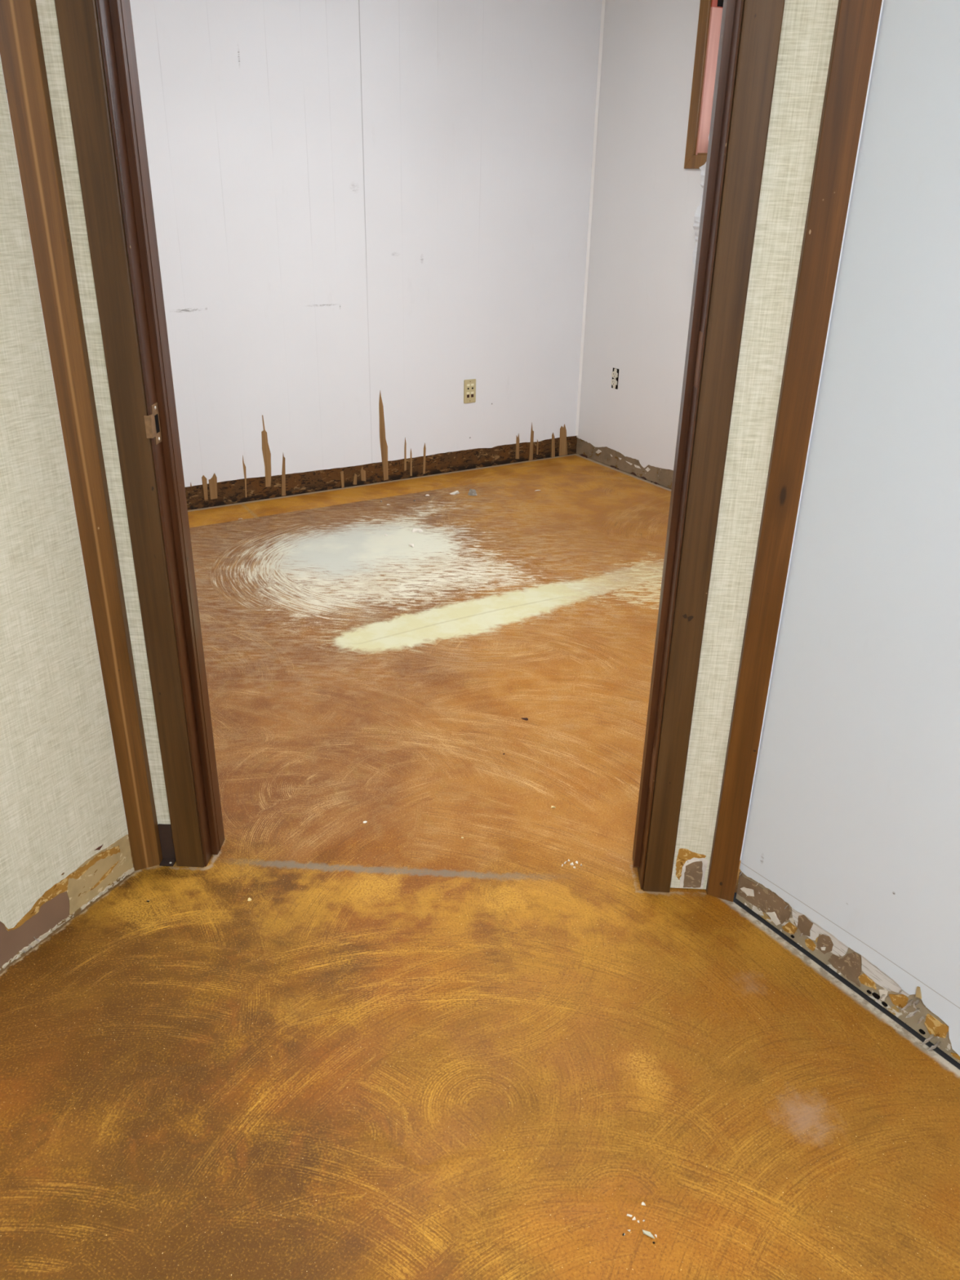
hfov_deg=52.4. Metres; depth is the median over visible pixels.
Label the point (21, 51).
trim
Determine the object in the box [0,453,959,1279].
floor
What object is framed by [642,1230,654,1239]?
flake
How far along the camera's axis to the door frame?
1.70 m
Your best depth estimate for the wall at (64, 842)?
1.79 m
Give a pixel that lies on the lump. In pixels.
(472, 491)
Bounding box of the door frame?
[54,0,785,892]
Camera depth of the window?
4.15 m
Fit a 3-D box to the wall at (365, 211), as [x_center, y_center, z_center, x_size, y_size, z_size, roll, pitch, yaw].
[-0.986,-1.784,4.098,3.630,2.440,0.094,-14,29,-29]
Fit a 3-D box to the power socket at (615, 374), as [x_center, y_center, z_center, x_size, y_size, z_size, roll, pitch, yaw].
[0.695,-1.347,5.022,0.013,0.102,0.050,-14,29,-29]
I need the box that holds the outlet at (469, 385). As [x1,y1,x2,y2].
[463,378,475,403]
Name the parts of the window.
casing, sill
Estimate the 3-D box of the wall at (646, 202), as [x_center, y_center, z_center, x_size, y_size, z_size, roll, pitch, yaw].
[1.650,-1.404,3.417,0.092,2.442,4.001,-14,29,-29]
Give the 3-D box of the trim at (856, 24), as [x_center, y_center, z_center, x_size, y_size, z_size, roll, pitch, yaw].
[0.537,-0.554,1.568,0.052,2.440,0.035,2,25,2]
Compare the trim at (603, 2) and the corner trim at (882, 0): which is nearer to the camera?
the corner trim at (882, 0)
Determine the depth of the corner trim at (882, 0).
1.76 m
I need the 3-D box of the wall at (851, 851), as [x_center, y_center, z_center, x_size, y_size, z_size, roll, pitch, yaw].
[1.917,0.297,-0.170,0.115,2.437,4.700,-15,30,-31]
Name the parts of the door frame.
casing, strike plate, casing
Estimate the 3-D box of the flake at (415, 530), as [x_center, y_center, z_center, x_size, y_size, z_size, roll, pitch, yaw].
[-0.269,-0.473,4.194,0.051,0.017,0.024,-1,25,-5]
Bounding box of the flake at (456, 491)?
[449,490,459,494]
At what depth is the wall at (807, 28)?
1.68 m
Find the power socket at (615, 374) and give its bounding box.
[611,367,618,389]
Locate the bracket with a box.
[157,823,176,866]
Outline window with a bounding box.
[684,0,723,168]
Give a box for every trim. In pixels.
[0,0,162,871]
[575,0,605,435]
[706,0,882,902]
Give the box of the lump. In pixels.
[467,488,476,495]
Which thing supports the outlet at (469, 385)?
attached to the wall at (365, 211)
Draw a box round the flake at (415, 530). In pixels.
[411,528,422,532]
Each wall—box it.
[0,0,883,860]
[0,57,134,970]
[35,0,838,888]
[129,0,602,510]
[576,0,702,488]
[736,0,959,1063]

